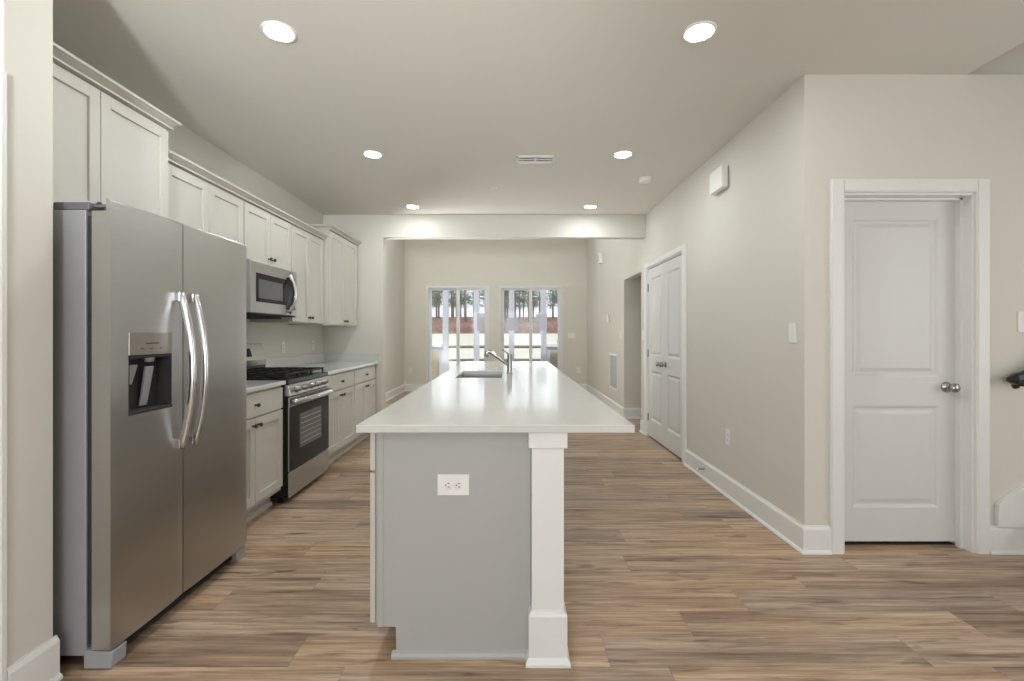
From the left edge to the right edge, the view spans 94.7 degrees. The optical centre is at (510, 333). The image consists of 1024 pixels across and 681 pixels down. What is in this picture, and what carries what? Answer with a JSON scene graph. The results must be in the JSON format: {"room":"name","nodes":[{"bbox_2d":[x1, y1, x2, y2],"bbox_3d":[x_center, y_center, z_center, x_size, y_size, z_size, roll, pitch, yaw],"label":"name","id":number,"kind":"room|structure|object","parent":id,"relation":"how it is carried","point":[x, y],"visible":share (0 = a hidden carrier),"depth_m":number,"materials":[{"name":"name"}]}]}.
{"room":"kitchen","nodes":[
{"label":"kitchen","id":0,"kind":"room"},
{"bbox_2d":[0,0,52,666],"bbox_3d":[-2.430,-0.117,1.629,1.540,2.745,0.165,0,0,0],"label":"wall","id":1,"kind":"structure","parent":0,"point":[26,26],"depth_m":1.63,"materials":[{"name":"beige paint"}]},
{"bbox_2d":[0,70,6,680],"bbox_3d":[-1.694,0.200,1.537,0.092,2.110,0.020,0,0,0],"label":"trim","id":2,"kind":"structure","parent":1,"relation":"attached to","point":[3,75],"depth_m":1.53,"materials":[{"name":"white paint"}]},
{"bbox_2d":[7,635,62,680],"bbox_3d":[-1.646,1.177,1.635,0.028,0.157,0.173,0,0,0],"label":"baseboard","id":3,"kind":"structure","parent":1,"relation":"attached to","point":[42,663],"depth_m":1.65,"materials":[{"name":"white paint"}]},
{"bbox_2d":[167,125,403,392],"bbox_3d":[-2.400,-0.620,6.125,0.120,3.750,8.850,0,0,0],"label":"wall","id":4,"kind":"structure","parent":0,"point":[182,141],"depth_m":5.04,"materials":[{"name":"beige paint"}]},
{"bbox_2d":[53,42,181,217],"bbox_3d":[-2.105,-0.871,2.226,0.466,0.652,0.923,0,0,0],"label":"upper cabinet","id":5,"kind":"object","parent":4,"relation":"attached to","point":[109,142],"visible":0.39,"depth_m":2.23,"materials":[{"name":"beige paint"}]},
{"bbox_2d":[168,151,250,243],"bbox_3d":[-2.125,-0.571,3.070,0.426,0.928,0.810,0,0,0],"label":"upper cabinet","id":6,"kind":"object","parent":4,"relation":"attached to","point":[199,198],"visible":0.28,"depth_m":3.01,"materials":[{"name":"beige paint"}]},
{"bbox_2d":[243,194,296,270],"bbox_3d":[-2.125,-0.795,3.855,0.426,0.480,0.760,0,0,0],"label":"upper cabinet","id":7,"kind":"object","parent":4,"relation":"attached to","point":[266,228],"visible":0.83,"depth_m":3.80,"materials":[{"name":"beige paint"}]},
{"bbox_2d":[246,259,296,318],"bbox_3d":[-2.085,-0.340,3.855,0.500,0.420,0.752,0,0,0],"label":"microwave","id":8,"kind":"object","parent":7,"relation":"attached to","point":[271,291],"visible":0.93,"depth_m":3.77,"materials":[{"name":"silver metal"}]},
{"bbox_2d":[281,341,284,352],"bbox_3d":[-2.335,0.135,4.850,0.008,0.117,0.072,0,0,0],"label":"outlet","id":9,"kind":"object","parent":4,"relation":"attached to","point":[282,342],"visible":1,"depth_m":4.84,"materials":[{"name":"white plastic"}]},
{"bbox_2d":[250,219,328,323],"bbox_3d":[-2.125,-0.571,4.601,0.426,0.928,0.733,0,0,0],"label":"upper cabinet","id":10,"kind":"object","parent":4,"relation":"attached to","point":[307,243],"visible":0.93,"depth_m":4.56,"materials":[{"name":"beige paint"}]},
{"bbox_2d":[266,353,377,366],"bbox_3d":[-1.994,0.290,5.069,0.689,0.102,1.659,0,0,0],"label":"backsplash","id":11,"kind":"structure","parent":4,"relation":"attached to","point":[312,358],"depth_m":5.70,"materials":[{"name":"white stone"}]},
{"bbox_2d":[289,224,361,325],"bbox_3d":[-2.095,-0.620,5.407,0.486,1.050,0.962,0,0,0],"label":"upper cabinet","id":12,"kind":"object","parent":4,"relation":"attached to","point":[340,248],"visible":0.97,"depth_m":5.28,"materials":[{"name":"beige paint"}]},
{"bbox_2d":[385,384,404,401],"bbox_3d":[-2.326,1.177,8.215,0.028,0.157,4.370,0,0,0],"label":"baseboard","id":13,"kind":"structure","parent":4,"relation":"attached to","point":[396,391],"depth_m":9.46,"materials":[{"name":"white paint"}]},
{"bbox_2d":[323,215,645,433],"bbox_3d":[-0.326,-0.620,5.965,4.028,3.750,0.130,0,0,0],"label":"wall","id":14,"kind":"structure","parent":0,"point":[368,336],"depth_m":5.90,"materials":[{"name":"beige paint"}]},
{"bbox_2d":[404,239,586,383],"bbox_3d":[-0.326,-0.620,10.475,4.028,3.750,0.150,0,0,0],"label":"wall","id":15,"kind":"structure","parent":0,"point":[493,263],"depth_m":10.40,"materials":[{"name":"beige paint"}]},
{"bbox_2d":[405,384,424,390],"bbox_3d":[-2.096,1.177,10.386,0.487,0.157,0.028,0,0,0],"label":"baseboard","id":16,"kind":"structure","parent":15,"relation":"attached to","point":[408,387],"depth_m":10.38,"materials":[{"name":"white paint"}]},
{"bbox_2d":[426,286,488,383],"bbox_3d":[-1.161,0.099,10.454,1.384,2.313,0.132,0,0,0],"label":"sliding glass door","id":17,"kind":"structure","parent":15,"relation":"in","point":[429,289],"depth_m":10.42,"materials":[{"name":"white plastic"}]},
{"bbox_2d":[477,313,483,330],"bbox_3d":[-0.654,-0.265,10.435,0.172,0.398,0.001,0,0,0],"label":"window sticker","id":18,"kind":"object","parent":17,"relation":"attached to","point":[480,316],"visible":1,"depth_m":10.44,"materials":[{"name":"paper"}]},
{"bbox_2d":[499,286,562,371],"bbox_3d":[0.451,0.099,10.454,1.399,2.313,0.132,0,0,0],"label":"sliding glass door","id":19,"kind":"structure","parent":15,"relation":"in","point":[501,288],"depth_m":10.42,"materials":[{"name":"white plastic"}]},
{"bbox_2d":[507,318,517,330],"bbox_3d":[0.044,-0.220,10.485,0.262,0.293,0.001,0,0,0],"label":"window sticker","id":20,"kind":"object","parent":19,"relation":"attached to","point":[512,323],"visible":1,"depth_m":10.48,"materials":[{"name":"paper"}]},
{"bbox_2d":[536,314,546,330],"bbox_3d":[0.685,-0.259,10.435,0.243,0.367,0.001,0,0,0],"label":"window sticker","id":21,"kind":"object","parent":19,"relation":"attached to","point":[541,319],"visible":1,"depth_m":10.44,"materials":[{"name":"paper"}]},
{"bbox_2d":[568,333,574,337],"bbox_3d":[1.345,0.035,10.395,0.164,0.117,0.010,0,0,0],"label":"light switch","id":22,"kind":"object","parent":15,"relation":"attached to","point":[570,335],"visible":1,"depth_m":10.39,"materials":[{"name":"white plastic"}]},
{"bbox_2d":[53,0,1023,214],"bbox_3d":[0.500,-1.590,1.365,7.400,0.200,9.330,0,0,0],"label":"ceiling","id":23,"kind":"structure","parent":0,"point":[449,93],"depth_m":2.69,"materials":[{"name":"paint"}]},
{"bbox_2d":[260,20,296,42],"bbox_3d":[-1.140,-1.484,2.325,0.164,0.012,0.164,0,0,0],"label":"recessed light","id":24,"kind":"object","parent":23,"relation":"in","point":[277,31],"visible":1,"depth_m":2.31,"materials":[{"name":"white plastic"}]},
{"bbox_2d":[362,150,382,157],"bbox_3d":[-1.140,-1.484,3.907,0.164,0.012,0.164,0,0,0],"label":"recessed light","id":25,"kind":"object","parent":23,"relation":"in","point":[368,153],"visible":1,"depth_m":3.89,"materials":[{"name":"white plastic"}]},
{"bbox_2d":[406,204,419,208],"bbox_3d":[-1.140,-1.484,5.510,0.164,0.012,0.164,0,0,0],"label":"recessed light","id":26,"kind":"object","parent":23,"relation":"in","point":[411,206],"visible":1,"depth_m":5.49,"materials":[{"name":"white plastic"}]},
{"bbox_2d":[516,155,555,163],"bbox_3d":[0.212,-1.484,4.020,0.330,0.010,0.170,0,0,0],"label":"ceiling vent","id":27,"kind":"object","parent":23,"relation":"in","point":[520,159],"visible":1,"depth_m":4.02,"materials":[{"name":"white plastic"}]},
{"bbox_2d":[519,157,534,162],"bbox_3d":[0.137,-1.485,4.020,0.135,0.007,0.126,0,0,0],"label":"grille","id":28,"kind":"object","parent":27,"relation":"attached to","point":[521,159],"depth_m":4.02,"materials":[{"name":"white plastic"}]},
{"bbox_2d":[536,157,552,162],"bbox_3d":[0.287,-1.485,4.020,0.135,0.007,0.126,0,0,0],"label":"grille","id":29,"kind":"object","parent":27,"relation":"attached to","point":[538,159],"depth_m":4.02,"materials":[{"name":"white plastic"}]},
{"bbox_2d":[583,204,596,208],"bbox_3d":[0.930,-1.484,5.510,0.164,0.012,0.164,0,0,0],"label":"recessed light","id":30,"kind":"object","parent":23,"relation":"in","point":[591,206],"visible":1,"depth_m":5.48,"materials":[{"name":"white plastic"}]},
{"bbox_2d":[613,150,632,157],"bbox_3d":[0.930,-1.484,3.907,0.164,0.012,0.164,0,0,0],"label":"recessed light","id":31,"kind":"object","parent":23,"relation":"in","point":[623,153],"visible":1,"depth_m":3.89,"materials":[{"name":"white plastic"}]},
{"bbox_2d":[638,176,651,183],"bbox_3d":[1.285,-1.468,4.508,0.136,0.043,0.136,0,0,0],"label":"smoke detector","id":32,"kind":"object","parent":23,"relation":"attached to","point":[643,179],"visible":1,"depth_m":4.47,"materials":[{"name":"white plastic"}]},
{"bbox_2d":[682,20,716,42],"bbox_3d":[0.930,-1.484,2.325,0.164,0.012,0.164,0,0,0],"label":"recessed light","id":33,"kind":"object","parent":23,"relation":"in","point":[699,31],"visible":1,"depth_m":2.31,"materials":[{"name":"white plastic"}]},
{"bbox_2d":[60,391,1023,680],"bbox_3d":[0.500,1.285,3.550,7.400,0.060,13.700,0,0,0],"label":"floor","id":34,"kind":"structure","parent":0,"point":[667,578],"depth_m":2.21,"materials":[{"name":"brown wood"}]},
{"bbox_2d":[53,198,245,668],"bbox_3d":[-1.838,0.374,2.220,0.864,1.762,0.909,0,0,0],"label":"refrigerator","id":35,"kind":"object","parent":34,"relation":"on","point":[149,309],"visible":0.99,"depth_m":1.89,"materials":[{"name":"metal"}]},
{"bbox_2d":[246,386,282,523],"bbox_3d":[-1.987,0.813,3.081,0.702,0.884,0.761,0,0,0],"label":"base cabinet","id":36,"kind":"object","parent":34,"relation":"on","point":[264,413],"visible":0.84,"depth_m":3.22,"materials":[{"name":"beige paint"}]},
{"bbox_2d":[246,380,285,392],"bbox_3d":[-1.994,0.305,3.080,0.689,0.132,0.780,0,0,0],"label":"countertop","id":37,"kind":"structure","parent":36,"relation":"on","point":[251,385],"depth_m":3.25,"materials":[{"name":"white stone"}]},
{"bbox_2d":[246,343,332,502],"bbox_3d":[-1.943,0.669,3.855,0.764,1.172,0.754,0,0,0],"label":"gas range","id":38,"kind":"object","parent":34,"relation":"on","point":[306,392],"visible":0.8,"depth_m":3.77,"materials":[{"name":"silver metal"}]},
{"bbox_2d":[246,371,327,384],"bbox_3d":[-1.951,0.355,3.855,0.638,0.044,0.754,0,0,0],"label":"cooktop","id":39,"kind":"object","parent":38,"relation":"in","point":[308,377],"depth_m":3.72,"materials":[{"name":"black metal"}]},
{"bbox_2d":[327,369,353,464],"bbox_3d":[-1.987,0.813,4.644,0.702,0.884,0.791,0,0,0],"label":"base cabinet","id":40,"kind":"object","parent":34,"relation":"on","point":[341,401],"visible":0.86,"depth_m":4.65,"materials":[{"name":"beige paint"}]},
{"bbox_2d":[266,353,377,374],"bbox_3d":[-1.994,0.305,5.069,0.689,0.132,1.659,0,0,0],"label":"countertop","id":41,"kind":"structure","parent":40,"relation":"on","point":[332,363],"depth_m":5.39,"materials":[{"name":"white stone"}]},
{"bbox_2d":[346,365,374,450],"bbox_3d":[-1.987,0.813,5.435,0.702,0.884,0.789,0,0,0],"label":"base cabinet","id":42,"kind":"object","parent":34,"relation":"on","point":[364,381],"visible":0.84,"depth_m":5.38,"materials":[{"name":"beige paint"}]},
{"bbox_2d":[370,433,570,667],"bbox_3d":[-0.176,0.813,3.841,0.806,0.884,4.136,0,0,0],"label":"kitchen island","id":43,"kind":"object","parent":34,"relation":"on","point":[478,575],"visible":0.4,"depth_m":1.84,"materials":[{"name":"grey paint"}]},
{"bbox_2d":[437,474,468,494],"bbox_3d":[-0.222,0.585,1.831,0.124,0.082,0.008,0,0,0],"label":"outlet","id":44,"kind":"object","parent":43,"relation":"attached to","point":[447,484],"visible":1,"depth_m":1.83,"materials":[{"name":"white plastic"}]},
{"bbox_2d":[443,481,451,489],"bbox_3d":[-0.242,0.585,1.829,0.035,0.035,0.004,0,0,0],"label":"receptacle","id":45,"kind":"object","parent":44,"relation":"attached to","point":[447,485],"depth_m":1.83,"materials":[{"name":"white plastic"}]},
{"bbox_2d":[454,481,462,489],"bbox_3d":[-0.201,0.585,1.829,0.035,0.035,0.004,0,0,0],"label":"receptacle","id":46,"kind":"object","parent":44,"relation":"attached to","point":[458,485],"depth_m":1.83,"materials":[{"name":"white plastic"}]},
{"bbox_2d":[356,361,634,432],"bbox_3d":[-0.057,0.356,3.849,1.045,0.030,4.162,0,0,0],"label":"island countertop","id":47,"kind":"structure","parent":43,"relation":"on","point":[538,397],"depth_m":2.19,"materials":[{"name":"white stone"}]},
{"bbox_2d":[459,374,501,377],"bbox_3d":[-0.253,0.471,4.020,0.389,0.198,0.704,0,0,0],"label":"sink","id":48,"kind":"object","parent":47,"relation":"in","point":[463,375],"visible":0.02,"depth_m":4.37,"materials":[{"name":"silver metal"}]},
{"bbox_2d":[484,348,512,373],"bbox_3d":[-0.103,0.230,4.060,0.246,0.223,0.056,0,0,0],"label":"faucet","id":49,"kind":"object","parent":47,"relation":"on","point":[508,363],"visible":1,"depth_m":4.04,"materials":[{"name":"silver metal"}]},
{"bbox_2d":[632,276,640,407],"bbox_3d":[2.554,-0.620,6.555,1.492,3.750,1.170,0,0,0],"label":"wall","id":50,"kind":"structure","parent":0,"point":[636,283],"depth_m":7.02,"materials":[{"name":"beige paint"}]},
{"bbox_2d":[624,408,640,418],"bbox_3d":[2.444,1.177,7.006,1.512,0.157,0.028,0,0,0],"label":"baseboard","id":51,"kind":"structure","parent":50,"relation":"attached to","point":[629,413],"depth_m":7.00,"materials":[{"name":"white paint"}]},
{"bbox_2d":[587,74,824,524],"bbox_3d":[1.748,-0.620,6.630,0.120,3.750,7.840,0,0,0],"label":"wall","id":52,"kind":"structure","parent":0,"point":[756,246],"depth_m":3.31,"materials":[{"name":"beige paint"}]},
{"bbox_2d":[598,252,601,263],"bbox_3d":[1.662,-1.405,8.750,0.051,0.200,0.180,0,0,0],"label":"fire alarm","id":53,"kind":"object","parent":52,"relation":"attached to","point":[599,253],"visible":1,"depth_m":8.69,"materials":[{"name":"white plastic"}]},
{"bbox_2d":[586,384,623,416],"bbox_3d":[1.674,1.177,8.710,0.028,0.157,3.380,0,0,0],"label":"baseboard","id":54,"kind":"structure","parent":52,"relation":"attached to","point":[619,409],"depth_m":8.22,"materials":[{"name":"white paint"}]},
{"bbox_2d":[609,353,617,391],"bbox_3d":[1.681,0.615,7.720,0.012,0.580,0.600,0,0,0],"label":"air vent","id":55,"kind":"object","parent":52,"relation":"in","point":[613,358],"visible":1,"depth_m":7.71,"materials":[{"name":"white plastic"}]},
{"bbox_2d":[639,419,643,433],"bbox_3d":[1.674,1.177,5.995,0.028,0.157,0.190,0,0,0],"label":"baseboard","id":56,"kind":"structure","parent":52,"relation":"attached to","point":[641,430],"depth_m":6.00,"materials":[{"name":"white paint"}]},
{"bbox_2d":[644,244,686,463],"bbox_3d":[1.720,0.195,5.205,0.197,2.120,1.370,0,0,0],"label":"door","id":57,"kind":"structure","parent":52,"relation":"in","point":[665,281],"depth_m":5.13,"materials":[{"name":"white paint"}]},
{"bbox_2d":[710,165,727,194],"bbox_3d":[1.660,-1.223,3.760,0.055,0.170,0.230,0,0,0],"label":"door chime","id":58,"kind":"object","parent":52,"relation":"attached to","point":[718,178],"visible":1,"depth_m":3.70,"materials":[{"name":"white plastic"}]},
{"bbox_2d":[726,429,729,444],"bbox_3d":[1.683,0.798,3.655,0.008,0.117,0.072,0,0,0],"label":"outlet","id":59,"kind":"object","parent":52,"relation":"attached to","point":[727,430],"visible":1,"depth_m":3.65,"materials":[{"name":"white plastic"}]},
{"bbox_2d":[684,449,803,554],"bbox_3d":[1.674,1.177,3.601,0.028,0.157,1.838,0,0,0],"label":"baseboard","id":60,"kind":"structure","parent":52,"relation":"attached to","point":[790,530],"depth_m":3.27,"materials":[{"name":"white paint"}]},
{"bbox_2d":[789,323,795,342],"bbox_3d":[1.683,-0.007,2.820,0.010,0.117,0.072,0,0,0],"label":"light switch","id":61,"kind":"object","parent":52,"relation":"attached to","point":[792,326],"visible":1,"depth_m":2.81,"materials":[{"name":"white plastic"}]},
{"bbox_2d":[825,74,1023,524],"bbox_3d":[2.954,-0.117,2.770,2.292,2.745,0.120,0,0,0],"label":"wall","id":62,"kind":"structure","parent":0,"point":[878,126],"depth_m":2.71,"materials":[{"name":"beige paint"}]},
{"bbox_2d":[803,525,831,554],"bbox_3d":[1.744,1.177,2.696,0.169,0.157,0.028,0,0,0],"label":"baseboard","id":63,"kind":"structure","parent":62,"relation":"attached to","point":[816,538],"depth_m":2.69,"materials":[{"name":"white paint"}]},
{"bbox_2d":[829,179,989,553],"bbox_3d":[2.283,0.184,2.779,0.907,2.141,0.183,0,0,0],"label":"door","id":64,"kind":"structure","parent":62,"relation":"in","point":[909,259],"depth_m":2.80,"materials":[{"name":"white paint"}]},
{"bbox_2d":[990,525,1023,554],"bbox_3d":[2.843,1.177,2.696,0.214,0.157,0.028,0,0,0],"label":"baseboard","id":65,"kind":"structure","parent":62,"relation":"attached to","point":[1003,540],"depth_m":2.69,"materials":[{"name":"white paint"}]},
{"bbox_2d":[994,483,1023,527],"bbox_3d":[3.438,0.656,2.695,1.324,1.199,0.030,0,0,0],"label":"trim","id":66,"kind":"structure","parent":62,"relation":"attached to","point":[1008,510],"depth_m":2.68,"materials":[{"name":"white paint"}]},
{"bbox_2d":[1006,370,1023,388],"bbox_3d":[3.413,-0.140,2.659,1.275,0.911,0.100,0,0,0],"label":"handrail","id":67,"kind":"object","parent":62,"relation":"attached to","point":[1016,380],"visible":1,"depth_m":2.62,"materials":[{"name":"black wood"}]},
{"bbox_2d":[1017,312,1023,331],"bbox_3d":[2.945,-0.070,2.704,0.072,0.117,0.010,0,0,0],"label":"light switch","id":68,"kind":"object","parent":62,"relation":"attached to","point":[1020,315],"visible":1,"depth_m":2.70,"materials":[{"name":"white plastic"}]},
{"bbox_2d":[969,42,1023,73],"bbox_3d":[3.300,-2.667,-0.185,1.600,2.555,6.230,0,0,0],"label":"wall","id":69,"kind":"structure","parent":0,"point":[1011,61],"depth_m":2.83,"materials":[{"name":"beige paint"}]},
{"label":"outside","id":70,"kind":"structure","parent":0,"visible":0},
{"bbox_2d":[432,334,557,369],"bbox_3d":[0.000,0.685,25.275,80.000,1.439,29.450,0,0,0],"label":"lawn","id":71,"kind":"structure","parent":70,"point":[465,339],"depth_m":29.08,"materials":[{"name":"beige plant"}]},
{"bbox_2d":[449,340,557,360],"bbox_3d":[-0.800,0.800,15.480,14.600,1.190,0.160,0,0,0],"label":"rail fence","id":72,"kind":"object","parent":71,"relation":"on","point":[450,346],"visible":0.04,"depth_m":15.41,"materials":[{"name":"brown wood"}]},
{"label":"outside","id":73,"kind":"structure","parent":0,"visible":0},
{"bbox_2d":[432,317,557,333],"bbox_3d":[0.000,-1.623,65.000,80.000,3.322,50.000,0,0,0],"label":"bank","id":74,"kind":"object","parent":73,"point":[452,320],"visible":0.06,"depth_m":46.89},
{"bbox_2d":[432,290,441,308],"bbox_3d":[-8.668,-10.898,51.794,2.817,19.005,2.908,0,0,11],"label":"pine tree","id":75,"kind":"object","parent":74,"relation":"on","point":[435,290],"visible":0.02,"depth_m":51.56,"materials":[{"name":"green plant"}]},
{"bbox_2d":[432,291,442,317],"bbox_3d":[-9.315,-12.033,60.894,3.054,20.266,2.828,0,0,23],"label":"pine tree","id":76,"kind":"object","parent":74,"relation":"on","point":[442,291],"visible":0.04,"depth_m":60.88,"materials":[{"name":"green plant"}]},
{"bbox_2d":[432,290,442,304],"bbox_3d":[-7.459,-11.351,44.813,3.350,21.315,3.176,0,0,-13],"label":"pine tree","id":77,"kind":"object","parent":74,"relation":"on","point":[433,291],"visible":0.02,"depth_m":44.76,"materials":[{"name":"green plant"}]},
{"bbox_2d":[432,291,442,317],"bbox_3d":[-10.273,-11.091,65.444,2.537,17.998,2.586,0,0,-45],"label":"pine tree","id":78,"kind":"object","parent":74,"relation":"on","point":[433,305],"visible":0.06,"depth_m":65.36,"materials":[{"name":"green plant"}]},
{"bbox_2d":[449,290,452,316],"bbox_3d":[-9.887,-13.831,79.484,3.350,22.267,3.103,0,0,5],"label":"pine tree","id":79,"kind":"object","parent":74,"relation":"on","point":[451,307],"visible":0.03,"depth_m":79.47,"materials":[{"name":"green plant"}]},
{"bbox_2d":[449,290,455,316],"bbox_3d":[-9.161,-10.644,76.047,2.478,16.185,2.396,0,0,27],"label":"pine tree","id":80,"kind":"object","parent":74,"relation":"on","point":[452,290],"visible":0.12,"depth_m":76.11,"materials":[{"name":"green plant"}]},
{"bbox_2d":[449,290,463,307],"bbox_3d":[-6.504,-10.414,56.262,2.432,17.429,2.626,0,0,-22],"label":"pine tree","id":81,"kind":"object","parent":74,"relation":"on","point":[449,290],"visible":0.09,"depth_m":56.38,"materials":[{"name":"green plant"}]},
{"bbox_2d":[451,290,473,321],"bbox_3d":[-4.605,-11.055,47.386,3.007,19.953,2.784,0,0,42],"label":"pine tree","id":82,"kind":"object","parent":74,"relation":"on","point":[464,292],"visible":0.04,"depth_m":47.34,"materials":[{"name":"green plant"}]},
{"bbox_2d":[461,290,482,319],"bbox_3d":[-3.997,-11.758,52.507,3.103,20.591,2.873,0,0,-38],"label":"pine tree","id":83,"kind":"object","parent":74,"relation":"on","point":[473,290],"visible":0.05,"depth_m":52.48,"materials":[{"name":"green plant"}]},
{"bbox_2d":[432,321,557,333],"bbox_3d":[-0.108,-0.653,41.433,29.151,1.306,2.618,0,0,0],"label":"undergrowth","id":84,"kind":"object","parent":74,"relation":"on","point":[463,328],"visible":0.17,"depth_m":40.99,"materials":[{"name":"green plant"}]},
{"bbox_2d":[504,290,508,306],"bbox_3d":[-0.953,-10.302,45.228,2.684,19.045,2.736,0,0,5],"label":"pine tree","id":85,"kind":"object","parent":74,"relation":"on","point":[504,290],"visible":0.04,"depth_m":45.54,"materials":[{"name":"green plant"}]},
{"bbox_2d":[506,290,508,317],"bbox_3d":[-0.556,-12.836,65.555,3.375,21.470,3.199,0,0,-8],"label":"pine tree","id":86,"kind":"object","parent":74,"relation":"on","point":[507,290],"visible":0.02,"depth_m":65.65,"materials":[{"name":"green plant"}]},
{"bbox_2d":[504,290,517,318],"bbox_3d":[-0.465,-12.027,55.608,3.258,20.724,3.088,0,0,2],"label":"pine tree","id":87,"kind":"object","parent":74,"relation":"on","point":[506,290],"visible":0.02,"depth_m":55.40,"materials":[{"name":"green plant"}]},
{"bbox_2d":[504,290,527,317],"bbox_3d":[0.671,-11.199,51.778,2.904,19.610,3.002,0,0,7],"label":"pine tree","id":88,"kind":"object","parent":74,"relation":"on","point":[515,291],"visible":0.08,"depth_m":51.55,"materials":[{"name":"green plant"}]},
{"bbox_2d":[516,290,526,318],"bbox_3d":[1.239,-9.440,58.626,2.402,15.283,2.277,0,0,26],"label":"pine tree","id":89,"kind":"object","parent":74,"relation":"on","point":[525,290],"visible":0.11,"depth_m":58.53,"materials":[{"name":"green plant"}]},
{"bbox_2d":[517,290,527,317],"bbox_3d":[2.148,-10.812,76.123,2.600,16.538,2.464,0,0,-28],"label":"pine tree","id":90,"kind":"object","parent":74,"relation":"on","point":[524,290],"visible":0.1,"depth_m":75.91,"materials":[{"name":"green plant"}]},
{"bbox_2d":[516,290,538,321],"bbox_3d":[1.789,-11.710,48.041,2.954,21.174,3.191,0,0,-11],"label":"pine tree","id":91,"kind":"object","parent":74,"relation":"on","point":[526,292],"visible":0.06,"depth_m":48.05,"materials":[{"name":"green plant"}]},
{"bbox_2d":[524,290,538,306],"bbox_3d":[2.837,-11.043,63.650,2.594,18.055,2.545,0,0,-6],"label":"pine tree","id":92,"kind":"object","parent":74,"relation":"on","point":[532,290],"visible":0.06,"depth_m":63.47,"materials":[{"name":"green plant"}]},
{"bbox_2d":[532,290,550,313],"bbox_3d":[3.504,-9.667,55.095,2.523,16.048,2.391,0,0,-12],"label":"pine tree","id":93,"kind":"object","parent":74,"relation":"on","point":[538,297],"visible":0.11,"depth_m":54.92,"materials":[{"name":"green plant"}]},
{"bbox_2d":[546,290,557,317],"bbox_3d":[5.335,-10.197,60.127,2.485,16.678,2.622,0,0,8],"label":"pine tree","id":94,"kind":"object","parent":74,"relation":"on","point":[552,300],"visible":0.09,"depth_m":59.90,"materials":[{"name":"green plant"}]},
{"bbox_2d":[546,290,557,308],"bbox_3d":[4.921,-11.499,44.240,3.325,21.716,3.215,0,0,-26],"label":"pine tree","id":95,"kind":"object","parent":74,"relation":"on","point":[552,293],"visible":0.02,"depth_m":44.44,"materials":[{"name":"green plant"}]},
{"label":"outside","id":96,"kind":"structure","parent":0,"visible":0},
{"bbox_3d":[0.000,1.365,11.925,12.000,0.180,2.750,0,0,0],"label":"patio","id":97,"kind":"object","parent":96,"visible":0},
{"bbox_2d":[432,344,442,379],"bbox_3d":[-2.731,0.772,13.000,1.738,1.005,0.240,0,0,0],"label":"wall","id":98,"kind":"structure","parent":97,"relation":"on","point":[437,349],"depth_m":12.93,"materials":[{"name":"grey paint"}]},
{"bbox_2d":[443,290,448,373],"bbox_3d":[-1.785,-0.125,13.000,0.180,2.800,0.180,0,0,0],"label":"porch post","id":99,"kind":"object","parent":97,"relation":"on","point":[445,292],"visible":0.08,"depth_m":12.92,"materials":[{"name":"grey paint"}]},
{"bbox_2d":[474,290,478,360],"bbox_3d":[-0.936,-0.125,13.000,0.180,2.800,0.180,0,0,0],"label":"porch post","id":100,"kind":"object","parent":97,"relation":"on","point":[476,292],"visible":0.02,"depth_m":12.92,"materials":[{"name":"grey paint"}]},
{"bbox_2d":[509,290,513,360],"bbox_3d":[0.030,-0.125,13.000,0.180,2.800,0.180,0,0,0],"label":"porch post","id":101,"kind":"object","parent":97,"relation":"on","point":[511,292],"visible":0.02,"depth_m":12.92,"materials":[{"name":"grey paint"}]},
{"bbox_2d":[541,290,545,360],"bbox_3d":[0.909,-0.125,13.000,0.180,2.800,0.180,0,0,0],"label":"porch post","id":102,"kind":"object","parent":97,"relation":"on","point":[543,292],"visible":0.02,"depth_m":12.92,"materials":[{"name":"grey paint"}]},
{"bbox_2d":[546,344,557,368],"bbox_3d":[2.093,0.772,13.000,2.214,1.005,0.240,0,0,0],"label":"wall","id":103,"kind":"structure","parent":97,"relation":"on","point":[551,349],"depth_m":12.93,"materials":[{"name":"grey paint"}]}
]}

